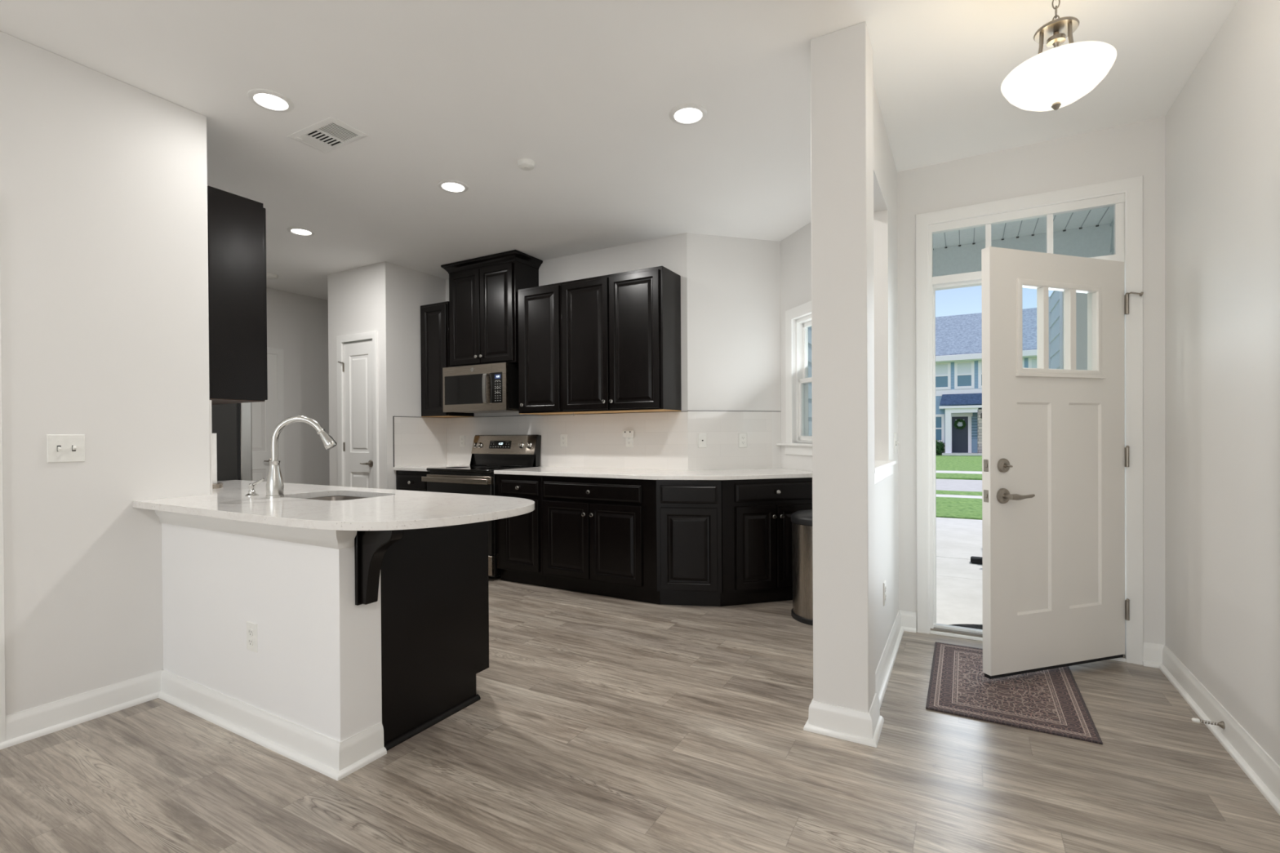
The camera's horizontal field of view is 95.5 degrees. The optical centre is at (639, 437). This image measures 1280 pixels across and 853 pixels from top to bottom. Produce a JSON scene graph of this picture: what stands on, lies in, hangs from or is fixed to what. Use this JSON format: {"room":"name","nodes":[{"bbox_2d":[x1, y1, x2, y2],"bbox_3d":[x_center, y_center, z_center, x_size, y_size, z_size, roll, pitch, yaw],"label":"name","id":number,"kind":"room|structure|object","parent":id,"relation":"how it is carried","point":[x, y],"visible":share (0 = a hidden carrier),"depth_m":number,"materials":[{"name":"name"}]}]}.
{"room":"open-plan kitchen entryway","nodes":[
{"label":"open-plan kitchen entryway","id":0,"kind":"room"},
{"bbox_2d":[0,31,210,715],"bbox_3d":[-3.662,-0.175,0.322,0.140,2.792,5.980,0,0,29],"label":"wall","id":1,"kind":"structure","parent":0,"point":[104,236],"depth_m":2.51,"materials":[{"name":"paint"}]},
{"bbox_2d":[0,290,5,742],"bbox_3d":[-2.729,0.131,1.820,0.019,2.152,1.024,0,0,29],"label":"trim","id":2,"kind":"structure","parent":1,"relation":"attached to","point":[2,688],"depth_m":2.26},
{"bbox_2d":[46,434,84,462],"bbox_3d":[-2.387,0.044,2.427,0.022,0.116,0.118,0,0,29],"label":"light switch","id":3,"kind":"object","parent":1,"relation":"attached to","point":[60,448],"visible":1,"depth_m":2.43,"materials":[{"name":"white plastic"}]},
{"bbox_2d":[0,669,163,750],"bbox_3d":[-3.604,1.164,0.242,0.032,0.114,5.675,0,0,29],"label":"baseboard","id":4,"kind":"structure","parent":1,"relation":"attached to","point":[32,723],"depth_m":2.45,"materials":[{"name":"white wood"}]},
{"bbox_2d":[161,523,382,742],"bbox_3d":[-1.606,0.753,2.468,1.338,0.885,0.170,0,0,29],"label":"wall","id":5,"kind":"structure","parent":0,"point":[316,667],"depth_m":2.26,"materials":[{"name":"paint"}]},
{"bbox_2d":[246,621,257,653],"bbox_3d":[-1.560,0.801,2.340,0.072,0.116,0.009,0,0,29],"label":"wall outlet","id":6,"kind":"object","parent":5,"relation":"attached to","point":[251,628],"visible":1,"depth_m":2.33,"materials":[{"name":"white plastic"}]},
{"bbox_2d":[248,628,253,635],"bbox_3d":[-1.561,0.782,2.338,0.032,0.027,0.003,0,0,29],"label":"receptacle","id":7,"kind":"object","parent":6,"relation":"attached to","point":[250,630],"depth_m":2.34,"materials":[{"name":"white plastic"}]},
{"bbox_2d":[248,638,253,645],"bbox_3d":[-1.561,0.821,2.338,0.032,0.027,0.003,0,0,29],"label":"receptacle","id":8,"kind":"object","parent":6,"relation":"attached to","point":[250,640],"depth_m":2.34,"materials":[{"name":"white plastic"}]},
{"bbox_2d":[154,510,356,549],"bbox_3d":[-1.632,0.354,2.398,1.364,0.085,0.081,0,0,29],"label":"trim","id":9,"kind":"structure","parent":5,"relation":"attached to","point":[338,540],"depth_m":2.26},
{"bbox_2d":[158,669,386,781],"bbox_3d":[-1.599,1.139,2.447,1.370,0.114,0.197,0,0,29],"label":"baseboard","id":10,"kind":"structure","parent":5,"relation":"attached to","point":[336,760],"depth_m":2.23,"materials":[{"name":"white wood"}]},
{"bbox_2d":[354,529,403,605],"bbox_3d":[-0.935,0.460,2.103,0.192,0.298,0.074,0,0,29],"label":"corbel","id":11,"kind":"object","parent":5,"relation":"attached to","point":[371,547],"visible":0.73,"depth_m":2.11,"materials":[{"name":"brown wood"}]},
{"bbox_2d":[252,287,329,485],"bbox_3d":[-3.793,-0.210,6.624,0.120,2.792,5.160,0,0,29],"label":"wall","id":12,"kind":"structure","parent":0,"point":[297,324],"depth_m":6.52,"materials":[{"name":"paint"}]},
{"bbox_2d":[251,354,277,481],"bbox_3d":[-4.103,0.141,5.918,0.089,2.062,0.834,0,0,29],"label":"door","id":13,"kind":"structure","parent":12,"relation":"in","point":[260,460],"depth_m":6.19,"materials":[{"name":"white wood"}]},
{"bbox_2d":[266,346,284,482],"bbox_3d":[-4.098,0.114,5.938,0.019,2.156,0.934,0,0,29],"label":"trim","id":14,"kind":"structure","parent":12,"relation":"attached to","point":[279,352],"depth_m":6.31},
{"bbox_2d":[327,261,445,489],"bbox_3d":[-1.944,-0.223,6.824,0.860,2.792,3.000,0,0,29],"label":"wall","id":15,"kind":"structure","parent":0,"point":[387,298],"depth_m":5.47,"materials":[{"name":"paint"}]},
{"bbox_2d":[337,339,373,488],"bbox_3d":[-2.673,0.127,5.519,0.499,2.077,0.089,0,0,29],"label":"door","id":16,"kind":"structure","parent":15,"relation":"in","point":[357,446],"depth_m":5.53,"materials":[{"name":"white wood"}]},
{"bbox_2d":[336,330,378,488],"bbox_3d":[-2.663,0.100,5.499,0.592,2.171,0.019,0,0,29],"label":"trim","id":17,"kind":"structure","parent":15,"relation":"attached to","point":[371,335],"depth_m":5.46,"materials":[{"name":"white wood"}]},
{"bbox_2d":[392,416,447,466],"bbox_3d":[-2.109,0.032,5.641,0.009,0.469,0.636,0,0,29],"label":"backsplash","id":18,"kind":"structure","parent":15,"relation":"attached to","point":[417,441],"depth_m":5.61,"materials":[{"name":"white tile"}]},
{"bbox_2d":[445,232,688,466],"bbox_3d":[-0.757,-0.221,5.313,2.688,2.792,0.120,0,0,29],"label":"wall","id":19,"kind":"structure","parent":0,"point":[670,252],"depth_m":4.85,"materials":[{"name":"paint"}]},
{"bbox_2d":[420,301,474,417],"bbox_3d":[-1.877,-0.743,5.671,0.378,1.075,0.340,0,0,29],"label":"upper cabinet","id":20,"kind":"object","parent":19,"relation":"attached to","point":[434,317],"visible":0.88,"depth_m":5.52,"materials":[{"name":"brown wood"}]},
{"bbox_2d":[459,435,465,447],"bbox_3d":[-1.764,0.033,5.799,0.072,0.116,0.009,0,0,29],"label":"wall outlet","id":21,"kind":"object","parent":19,"relation":"attached to","point":[462,437],"visible":1,"depth_m":5.79,"materials":[{"name":"white plastic"}]},
{"bbox_2d":[440,249,542,367],"bbox_3d":[-1.358,-1.134,5.359,0.906,0.952,0.370,0,0,29],"label":"upper cabinet","id":22,"kind":"object","parent":19,"relation":"attached to","point":[483,291],"visible":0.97,"depth_m":5.20,"materials":[{"name":"brown wood"}]},
{"bbox_2d":[442,362,519,413],"bbox_3d":[-1.392,-0.445,5.345,0.768,0.410,0.433,0,0,29],"label":"microwave","id":23,"kind":"object","parent":22,"relation":"attached to","point":[492,388],"visible":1,"depth_m":5.15,"materials":[{"name":"silver metal"}]},
{"bbox_2d":[518,282,578,414],"bbox_3d":[-0.775,-0.746,5.036,0.466,1.075,0.368,0,0,29],"label":"upper cabinet","id":24,"kind":"object","parent":19,"relation":"attached to","point":[540,308],"visible":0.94,"depth_m":4.89,"materials":[{"name":"brown wood"}]},
{"bbox_2d":[560,434,567,447],"bbox_3d":[-0.674,0.023,5.187,0.072,0.116,0.009,0,0,29],"label":"wall outlet","id":25,"kind":"object","parent":19,"relation":"attached to","point":[563,437],"visible":1,"depth_m":5.18,"materials":[{"name":"white plastic"}]},
{"bbox_2d":[446,410,688,470],"bbox_3d":[-0.786,0.026,5.258,2.691,0.469,0.008,0,0,29],"label":"backsplash","id":26,"kind":"structure","parent":19,"relation":"attached to","point":[660,439],"depth_m":5.03,"materials":[{"name":"white tile"}]},
{"bbox_2d":[561,266,681,413],"bbox_3d":[-0.163,-0.748,4.693,0.932,1.075,0.368,0,0,29],"label":"upper cabinet","id":27,"kind":"object","parent":19,"relation":"attached to","point":[621,331],"visible":1,"depth_m":4.53,"materials":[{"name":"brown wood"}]},
{"bbox_2d":[626,437,633,447],"bbox_3d":[-0.082,0.021,4.854,0.072,0.116,0.009,0,0,29],"label":"wall outlet","id":28,"kind":"object","parent":19,"relation":"attached to","point":[629,441],"visible":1,"depth_m":4.85,"materials":[{"name":"white plastic"}]},
{"bbox_2d":[622,430,634,437],"bbox_3d":[-0.091,-0.032,4.838,0.100,0.060,0.029,0,0,29],"label":"plug adapter","id":29,"kind":"object","parent":28,"relation":"attached to","point":[626,433],"visible":1,"depth_m":4.82,"materials":[{"name":"white plastic"}]},
{"bbox_2d":[0,0,1238,300],"bbox_3d":[-1.970,-1.653,2.238,7.582,0.120,11.200,0,0,29],"label":"ceiling","id":30,"kind":"structure","parent":0,"point":[586,91],"depth_m":2.73,"materials":[{"name":"paint"}]},
{"bbox_2d":[247,88,293,111],"bbox_3d":[-1.742,-1.593,2.754,0.188,0.008,0.188,0,0,29],"label":"recessed light","id":31,"kind":"object","parent":30,"relation":"in","point":[268,100],"visible":1,"depth_m":2.74,"materials":[{"name":"white plastic"}]},
{"bbox_2d":[266,273,278,279],"bbox_3d":[-3.624,-1.585,5.720,0.130,0.035,0.130,0,0,29],"label":"smoke detector","id":32,"kind":"object","parent":30,"relation":"attached to","point":[269,276],"visible":0.82,"depth_m":5.69,"materials":[{"name":"white plastic"}]},
{"bbox_2d":[287,226,315,235],"bbox_3d":[-2.618,-1.597,4.507,0.188,0.008,0.188,0,0,29],"label":"recessed light","id":33,"kind":"object","parent":30,"relation":"in","point":[296,230],"visible":1,"depth_m":4.50,"materials":[{"name":"white plastic"}]},
{"bbox_2d":[287,116,368,153],"bbox_3d":[-1.648,-1.592,3.078,0.380,0.014,0.210,0,0,29],"label":"ceiling vent","id":34,"kind":"object","parent":30,"relation":"in","point":[329,134],"visible":1,"depth_m":3.07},
{"bbox_2d":[437,179,468,192],"bbox_3d":[-1.187,-1.602,3.712,0.188,0.008,0.188,0,0,29],"label":"recessed light","id":35,"kind":"object","parent":30,"relation":"in","point":[449,185],"visible":1,"depth_m":3.70,"materials":[{"name":"white plastic"}]},
{"bbox_2d":[517,158,534,170],"bbox_3d":[-0.659,-1.590,3.394,0.100,0.035,0.100,0,0,29],"label":"smoke detector","id":36,"kind":"object","parent":30,"relation":"attached to","point":[526,164],"visible":1,"depth_m":3.37,"materials":[{"name":"white plastic"}]},
{"bbox_2d":[669,103,706,124],"bbox_3d":[0.244,-1.606,2.894,0.188,0.008,0.188,0,0,29],"label":"recessed light","id":37,"kind":"object","parent":30,"relation":"in","point":[686,113],"visible":1,"depth_m":2.88,"materials":[{"name":"white plastic"}]},
{"bbox_2d":[1000,0,1116,111],"bbox_3d":[1.400,-1.357,1.954,0.316,0.510,0.316,0,0,29],"label":"pendant light","id":38,"kind":"object","parent":30,"relation":"hanging from","point":[1054,78],"visible":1,"depth_m":1.90,"materials":[{"name":"white glass"}]},
{"bbox_2d":[0,576,1279,852],"bbox_3d":[-1.952,1.259,2.254,7.582,0.120,11.200,0,0,29],"label":"floor","id":39,"kind":"structure","parent":0,"point":[598,723],"depth_m":2.07,"materials":[{"name":"wood"}]},
{"bbox_2d":[211,402,252,480],"bbox_3d":[-3.203,0.300,3.955,0.910,1.755,0.736,0,0,29],"label":"refrigerator","id":40,"kind":"object","parent":39,"relation":"on","point":[231,423],"visible":0.04,"depth_m":3.89,"materials":[{"name":"black metal"}]},
{"bbox_2d":[395,470,430,491],"bbox_3d":[-1.917,0.739,5.526,0.448,0.883,0.656,0,0,29],"label":"base cabinet","id":41,"kind":"object","parent":39,"relation":"on","point":[405,480],"visible":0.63,"depth_m":5.27,"materials":[{"name":"black wood"}]},
{"bbox_2d":[393,463,470,471],"bbox_3d":[-1.914,0.281,5.532,0.451,0.030,0.637,0,0,29],"label":"countertop","id":42,"kind":"structure","parent":41,"relation":"on","point":[417,468],"depth_m":5.34,"materials":[{"name":"white stone"}]},
{"bbox_2d":[337,495,488,751],"bbox_3d":[-1.833,0.753,3.035,2.319,0.883,0.594,0,0,29],"label":"base cabinet","id":43,"kind":"object","parent":39,"relation":"on","point":[434,588],"visible":0.39,"depth_m":2.43,"materials":[{"name":"brown wood"}]},
{"bbox_2d":[133,480,534,530],"bbox_3d":[-1.727,0.295,2.826,2.720,0.030,0.896,0,0,29],"label":"countertop","id":44,"kind":"structure","parent":43,"relation":"on","point":[383,509],"depth_m":2.36,"materials":[{"name":"white stone"}]},
{"bbox_2d":[212,482,222,488],"bbox_3d":[-2.433,0.101,3.248,0.176,0.362,0.176,0,0,29],"label":"paper towel holder","id":45,"kind":"object","parent":44,"relation":"on","point":[219,485],"visible":0.13,"depth_m":3.24,"materials":[{"name":"silver metal"}]},
{"bbox_2d":[212,433,217,483],"bbox_3d":[-2.433,0.115,3.248,0.122,0.280,0.122,0,0,29],"label":"paper towel roll","id":46,"kind":"object","parent":45,"relation":"on","point":[214,435],"visible":0.14,"depth_m":3.25,"materials":[{"name":"white paper"}]},
{"bbox_2d":[244,478,264,496],"bbox_3d":[-1.863,0.238,2.812,0.079,0.085,0.061,0,0,29],"label":"soap dispenser","id":47,"kind":"object","parent":44,"relation":"on","point":[251,492],"visible":1,"depth_m":2.81,"materials":[{"name":"silver metal"}]},
{"bbox_2d":[266,415,337,497],"bbox_3d":[-1.595,0.087,2.746,0.312,0.384,0.074,0,0,-5],"label":"faucet","id":48,"kind":"object","parent":44,"relation":"on","point":[274,484],"visible":1,"depth_m":2.73,"materials":[{"name":"silver metal"}]},
{"bbox_2d":[307,495,367,500],"bbox_3d":[-1.472,0.401,2.834,0.531,0.184,0.361,0,0,29],"label":"sink","id":49,"kind":"object","parent":44,"relation":"in","point":[340,497],"visible":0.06,"depth_m":3.06,"materials":[{"name":"metal"}]},
{"bbox_2d":[421,435,541,577],"bbox_3d":[-1.395,0.562,5.198,0.770,1.175,0.698,0,0,29],"label":"electric range","id":50,"kind":"object","parent":39,"relation":"on","point":[490,453],"visible":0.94,"depth_m":5.11,"materials":[{"name":"silver metal"}]},
{"bbox_2d":[426,465,538,472],"bbox_3d":[-1.393,0.273,5.204,0.770,0.022,0.610,0,0,29],"label":"cooktop","id":51,"kind":"object","parent":50,"relation":"in","point":[464,468],"depth_m":5.07,"materials":[{"name":"black glass"}]},
{"bbox_2d":[496,474,546,586],"bbox_3d":[-0.830,0.736,4.916,0.479,0.883,0.656,0,0,29],"label":"base cabinet","id":52,"kind":"object","parent":39,"relation":"on","point":[519,539],"visible":0.61,"depth_m":4.65,"materials":[{"name":"brown wood"}]},
{"bbox_2d":[493,466,812,479],"bbox_3d":[0.102,0.274,4.558,2.608,0.030,1.023,0,0,13],"label":"countertop","id":53,"kind":"structure","parent":52,"relation":"on","point":[603,473],"depth_m":4.31,"materials":[{"name":"white stone"}]},
{"bbox_2d":[542,475,659,604],"bbox_3d":[-0.181,0.734,4.551,1.006,0.883,0.656,0,0,29],"label":"base cabinet","id":54,"kind":"object","parent":39,"relation":"on","point":[599,534],"visible":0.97,"depth_m":4.28,"materials":[{"name":"brown wood"}]},
{"bbox_2d":[656,480,722,606],"bbox_3d":[0.384,0.732,4.298,0.450,0.883,0.583,0,0,8],"label":"base cabinet","id":55,"kind":"object","parent":39,"relation":"on","point":[689,512],"visible":0.91,"depth_m":4.02,"materials":[{"name":"brown wood"}]},
{"bbox_2d":[720,477,812,606],"bbox_3d":[0.884,0.728,4.372,0.798,0.883,0.648,0,0,-16],"label":"base cabinet","id":56,"kind":"object","parent":39,"relation":"on","point":[757,547],"visible":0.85,"depth_m":4.06,"materials":[{"name":"brown wood"}]},
{"bbox_2d":[791,509,813,625],"bbox_3d":[1.196,0.822,3.791,0.400,0.698,0.400,0,0,29],"label":"trash can","id":57,"kind":"object","parent":39,"relation":"on","point":[802,611],"visible":0.41,"depth_m":3.69,"materials":[{"name":"silver metal"}]},
{"bbox_2d":[925,641,1102,744],"bbox_3d":[1.733,1.170,2.774,0.610,0.007,0.910,0,0,29],"label":"entry rug","id":58,"kind":"object","parent":39,"relation":"on","point":[1049,701],"visible":0.76,"depth_m":2.63,"materials":[{"name":"brown fabric"}]},
{"bbox_2d":[686,232,781,468],"bbox_3d":[0.798,-0.228,4.781,0.991,2.792,0.120,0,0,-16],"label":"wall","id":59,"kind":"structure","parent":0,"point":[734,283],"depth_m":4.71,"materials":[{"name":"paint"}]},
{"bbox_2d":[697,433,706,448],"bbox_3d":[0.503,0.021,4.625,0.072,0.116,0.009,0,0,-16],"label":"cable plate","id":60,"kind":"object","parent":59,"relation":"attached to","point":[702,437],"visible":1,"depth_m":4.62,"materials":[{"name":"white plastic"}]},
{"bbox_2d":[688,410,773,470],"bbox_3d":[0.781,0.017,4.715,0.824,0.473,0.008,0,0,-16],"label":"backsplash","id":61,"kind":"structure","parent":59,"relation":"attached to","point":[722,428],"depth_m":4.70,"materials":[{"name":"white tile"}]},
{"bbox_2d":[738,433,746,447],"bbox_3d":[0.842,0.020,4.721,0.072,0.116,0.009,0,0,-16],"label":"wall outlet","id":62,"kind":"object","parent":59,"relation":"attached to","point":[742,437],"visible":1,"depth_m":4.72,"materials":[{"name":"white plastic"}]},
{"bbox_2d":[780,222,812,471],"bbox_3d":[1.415,-0.229,4.231,0.140,2.792,1.290,0,0,-16],"label":"wall","id":63,"kind":"structure","parent":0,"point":[796,248],"depth_m":4.64,"materials":[{"name":"paint"}]},
{"bbox_2d":[776,301,812,455],"bbox_3d":[1.366,-0.448,4.300,0.175,1.164,1.112,0,0,-16],"label":"window","id":64,"kind":"structure","parent":63,"relation":"attached to","point":[803,446],"depth_m":4.64,"materials":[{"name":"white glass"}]},
{"bbox_2d":[810,21,875,712],"bbox_3d":[0.841,-0.215,2.393,0.212,2.792,0.200,0,0,29],"label":"wall pillar","id":65,"kind":"structure","parent":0,"point":[842,65],"depth_m":2.31,"materials":[{"name":"paint"}]},
{"bbox_2d":[803,693,884,747],"bbox_3d":[0.841,1.124,2.387,0.276,0.114,0.232,0,0,29],"label":"baseboard","id":66,"kind":"structure","parent":65,"relation":"attached to","point":[862,727],"depth_m":2.30,"materials":[{"name":"white wood"}]},
{"bbox_2d":[873,84,898,671],"bbox_3d":[1.209,-0.221,3.035,0.140,2.792,1.280,0,0,29],"label":"wall","id":67,"kind":"structure","parent":0,"point":[885,172],"depth_m":3.13,"materials":[{"name":"paint"}]},
{"bbox_2d":[883,579,886,606],"bbox_3d":[1.238,0.781,2.930,0.009,0.116,0.072,0,0,29],"label":"wall outlet","id":68,"kind":"object","parent":67,"relation":"attached to","point":[885,580],"visible":1,"depth_m":2.92,"materials":[{"name":"white plastic"}]},
{"bbox_2d":[874,459,896,484],"bbox_3d":[1.116,0.163,2.857,0.190,0.077,0.868,0,0,29],"label":"trim","id":69,"kind":"structure","parent":67,"relation":"attached to","point":[883,469],"depth_m":2.80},
{"bbox_2d":[875,610,916,708],"bbox_3d":[1.322,1.118,2.984,0.099,0.114,1.280,0,0,29],"label":"baseboard","id":70,"kind":"structure","parent":67,"relation":"attached to","point":[904,620],"depth_m":3.08,"materials":[{"name":"white wood"}]},
{"bbox_2d":[893,433,899,453],"bbox_3d":[1.506,0.032,3.398,0.022,0.116,0.118,0,0,29],"label":"light switch","id":71,"kind":"object","parent":67,"relation":"attached to","point":[895,442],"visible":1,"depth_m":3.37,"materials":[{"name":"white plastic"}]},
{"bbox_2d":[897,116,1165,658],"bbox_3d":[2.119,-0.228,3.344,1.343,2.792,0.150,0,0,29],"label":"wall","id":72,"kind":"structure","parent":0,"point":[1135,149],"depth_m":3.15,"materials":[{"name":"paint"}]},
{"bbox_2d":[928,193,1124,630],"bbox_3d":[2.169,-0.052,3.318,0.914,2.440,0.148,0,0,29],"label":"trim","id":73,"kind":"structure","parent":72,"relation":"attached to","point":[1117,201],"depth_m":3.41,"materials":[{"name":"white wood"}]},
{"bbox_2d":[929,623,1125,662],"bbox_3d":[2.176,1.146,3.324,0.914,0.046,0.172,0,0,29],"label":"trim","id":74,"kind":"structure","parent":72,"relation":"attached to","point":[958,632],"depth_m":3.42,"materials":[{"name":"white wood"}]},
{"bbox_2d":[915,175,1143,665],"bbox_3d":[2.127,-0.087,3.244,1.058,2.512,0.019,0,0,29],"label":"trim","id":75,"kind":"structure","parent":72,"relation":"attached to","point":[1132,187],"depth_m":3.02,"materials":[{"name":"white wood"}]},
{"bbox_2d":[981,246,1143,679],"bbox_3d":[2.110,0.118,2.878,0.945,2.051,0.114,0,0,-17],"label":"door","id":76,"kind":"structure","parent":72,"relation":"in","point":[1055,455],"depth_m":2.87,"materials":[{"name":"paint"}]},
{"bbox_2d":[1164,0,1279,766],"bbox_3d":[0.705,-0.197,-0.667,0.120,2.792,8.530,0,0,29],"label":"wall","id":77,"kind":"structure","parent":0,"point":[1222,129],"depth_m":2.24,"materials":[{"name":"paint"}]},
{"bbox_2d":[1191,717,1225,728],"bbox_3d":[2.220,1.111,2.273,0.093,0.028,0.028,0,0,29],"label":"door stop","id":78,"kind":"object","parent":77,"relation":"attached to","point":[1221,724],"visible":1,"depth_m":2.27,"materials":[{"name":"silver metal"}]},
{"bbox_2d":[1142,642,1279,815],"bbox_3d":[0.609,1.143,-0.629,0.092,0.114,8.280,0,0,29],"label":"baseboard","id":79,"kind":"structure","parent":77,"relation":"attached to","point":[1259,766],"depth_m":2.25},
{"bbox_3d":[-3.632,-0.194,3.654,3.070,2.792,0.140,0,0,29],"label":"wall","id":80,"kind":"structure","parent":0,"visible":0},
{"bbox_2d":[209,400,212,494],"bbox_3d":[-2.404,0.048,3.052,0.619,0.470,0.008,0,0,29],"label":"backsplash","id":81,"kind":"structure","parent":80,"relation":"attached to","point":[211,426],"depth_m":2.90,"materials":[{"name":"white tile"}]},
{"bbox_2d":[207,185,267,404],"bbox_3d":[-2.458,-0.725,3.253,0.900,1.063,0.309,0,0,29],"label":"upper cabinet","id":82,"kind":"object","parent":80,"relation":"attached to","point":[237,224],"visible":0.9,"depth_m":3.01,"materials":[{"name":"brown wood"}]},
{"label":"outside","id":83,"kind":"structure","parent":0,"visible":0},
{"bbox_3d":[30.338,1.262,54.027,120.000,0.690,116.100,0,0,29],"label":"ground","id":84,"kind":"structure","parent":83,"visible":0},
{"bbox_2d":[935,439,945,454],"bbox_3d":[17.879,0.597,34.982,1.015,1.032,1.082,0,0,29],"label":"shrub","id":85,"kind":"object","parent":84,"relation":"on","point":[939,446],"visible":0.5,"depth_m":34.71,"materials":[{"name":"green plant"}]},
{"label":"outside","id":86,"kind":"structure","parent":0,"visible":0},
{"bbox_2d":[1048,219,1113,368],"bbox_3d":[4.024,-0.229,5.216,0.090,3.050,4.960,0,0,29],"label":"wall","id":87,"kind":"structure","parent":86,"point":[1054,300],"depth_m":6.93,"materials":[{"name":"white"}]},
{"bbox_2d":[933,223,1112,276],"bbox_3d":[2.744,-1.459,4.742,3.050,0.370,0.180,0,0,29],"label":"trim","id":88,"kind":"structure","parent":87,"relation":"attached to","point":[1091,241],"depth_m":4.48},
{"bbox_2d":[1059,291,1087,369],"bbox_3d":[3.325,0.014,4.430,0.180,2.580,0.160,0,0,29],"label":"trim","id":89,"kind":"structure","parent":87,"relation":"attached to","point":[1081,298],"depth_m":4.35,"materials":[{"name":"white wood"}]},
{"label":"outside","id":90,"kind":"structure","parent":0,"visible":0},
{"bbox_2d":[933,206,1113,249],"bbox_3d":[2.364,-1.593,4.066,3.050,0.089,1.370,0,0,29],"label":"ceiling","id":91,"kind":"structure","parent":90,"point":[1104,215],"depth_m":4.33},
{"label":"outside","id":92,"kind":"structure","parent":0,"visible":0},
{"bbox_2d":[936,517,982,580],"bbox_3d":[4.075,1.410,7.250,28.000,0.248,4.250,0,0,29],"label":"driveway","id":93,"kind":"structure","parent":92,"point":[956,538],"depth_m":6.86,"materials":[{"name":"concrete"}]},
{"bbox_2d":[970,556,982,564],"bbox_3d":[3.651,0.919,5.935,0.470,0.750,0.130,0,0,29],"label":"stand","id":94,"kind":"object","parent":93,"relation":"on","point":[977,560],"visible":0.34,"depth_m":5.98,"materials":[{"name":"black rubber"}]},
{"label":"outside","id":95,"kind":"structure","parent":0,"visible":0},
{"bbox_2d":[936,575,982,625],"bbox_3d":[4.488,1.428,3.339,7.450,0.250,2.135,0,0,29],"label":"floor","id":96,"kind":"structure","parent":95,"point":[959,601],"depth_m":4.66,"materials":[{"name":"concrete"}]},
{"bbox_2d":[948,623,982,629],"bbox_3d":[2.317,1.307,3.711,0.800,0.013,0.688,0,0,29],"label":"door mat","id":97,"kind":"object","parent":96,"relation":"on","point":[966,625],"visible":0.1,"depth_m":4.02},
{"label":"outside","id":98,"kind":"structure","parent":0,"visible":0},
{"bbox_2d":[936,497,982,519],"bbox_3d":[5.891,1.267,10.494,18.088,0.115,3.208,0,0,29],"label":"lawn","id":99,"kind":"structure","parent":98,"point":[946,507],"depth_m":10.17,"materials":[{"name":"green plant"}]},
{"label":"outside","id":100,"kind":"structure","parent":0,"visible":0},
{"bbox_2d":[935,454,982,471],"bbox_3d":[15.295,1.114,27.233,18.093,0.115,16.012,0,0,29],"label":"lawn","id":101,"kind":"structure","parent":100,"point":[944,463],"depth_m":25.29,"materials":[{"name":"green plant"}]},
{"bbox_2d":[935,307,1036,455],"bbox_3d":[21.960,-3.625,38.111,23.848,9.248,11.420,0,0,29],"label":"house","id":102,"kind":"structure","parent":101,"relation":"on","point":[958,338],"depth_m":34.92,"materials":[{"name":"blue"}]},
{"bbox_2d":[935,364,947,375],"bbox_3d":[18.413,-4.158,35.479,0.726,0.657,0.025,0,0,29],"label":"blind","id":103,"kind":"object","parent":102,"relation":"hanging from","point":[940,369],"depth_m":35.45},
{"bbox_2d":[953,417,965,429],"bbox_3d":[19.242,-0.839,34.888,0.707,0.698,0.237,0,0,29],"label":"wreath","id":104,"kind":"object","parent":102,"relation":"attached to","point":[956,422],"visible":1,"depth_m":34.87,"materials":[{"name":"green plant"}]},
{"bbox_2d":[957,362,971,373],"bbox_3d":[19.493,-4.161,34.872,0.726,0.657,0.025,0,0,29],"label":"blind","id":105,"kind":"object","parent":102,"relation":"hanging from","point":[962,367],"depth_m":34.86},
{"bbox_2d":[1031,359,1036,368],"bbox_3d":[22.733,-4.171,33.053,0.726,0.657,0.025,0,0,29],"label":"blind","id":106,"kind":"object","parent":102,"relation":"hanging from","point":[1033,361],"depth_m":33.15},
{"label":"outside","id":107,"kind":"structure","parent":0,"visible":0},
{"bbox_2d":[936,472,982,479],"bbox_3d":[10.079,1.199,17.977,18.056,0.115,2.259,0,0,29],"label":"verge","id":108,"kind":"structure","parent":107,"point":[939,475],"depth_m":17.48,"materials":[{"name":"green plant"}]},
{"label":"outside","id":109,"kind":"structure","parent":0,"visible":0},
{"bbox_2d":[936,489,982,496],"bbox_3d":[7.221,1.246,12.827,18.027,0.114,0.940,0,0,29],"label":"verge","id":110,"kind":"structure","parent":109,"point":[941,492],"depth_m":12.76,"materials":[{"name":"green plant"}]},
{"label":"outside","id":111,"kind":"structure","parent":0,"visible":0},
{"bbox_2d":[936,493,982,498],"bbox_3d":[6.831,1.359,12.159,80.000,0.260,0.630,0,0,29],"label":"sidewalk","id":112,"kind":"structure","parent":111,"point":[937,495],"depth_m":12.19,"materials":[{"name":"concrete"}]},
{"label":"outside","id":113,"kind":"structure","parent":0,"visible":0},
{"bbox_2d":[936,470,982,474],"bbox_3d":[11.011,1.291,19.605,80.000,0.260,1.450,0,0,29],"label":"sidewalk","id":114,"kind":"structure","parent":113,"point":[937,471],"depth_m":19.69,"materials":[{"name":"concrete"}]},
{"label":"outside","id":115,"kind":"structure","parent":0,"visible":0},
{"bbox_2d":[936,479,982,491],"bbox_3d":[8.478,1.347,15.093,120.000,0.230,4.200,0,0,29],"label":"street","id":116,"kind":"structure","parent":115,"point":[959,485],"depth_m":15.13,"materials":[{"name":"concrete"}]},
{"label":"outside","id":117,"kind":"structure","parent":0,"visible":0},
{"bbox_2d":[808,326,812,435],"bbox_3d":[2.333,-0.380,7.088,0.090,3.350,4.550,0,0,29],"label":"wall","id":118,"kind":"structure","parent":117,"point":[810,385],"depth_m":6.04,"materials":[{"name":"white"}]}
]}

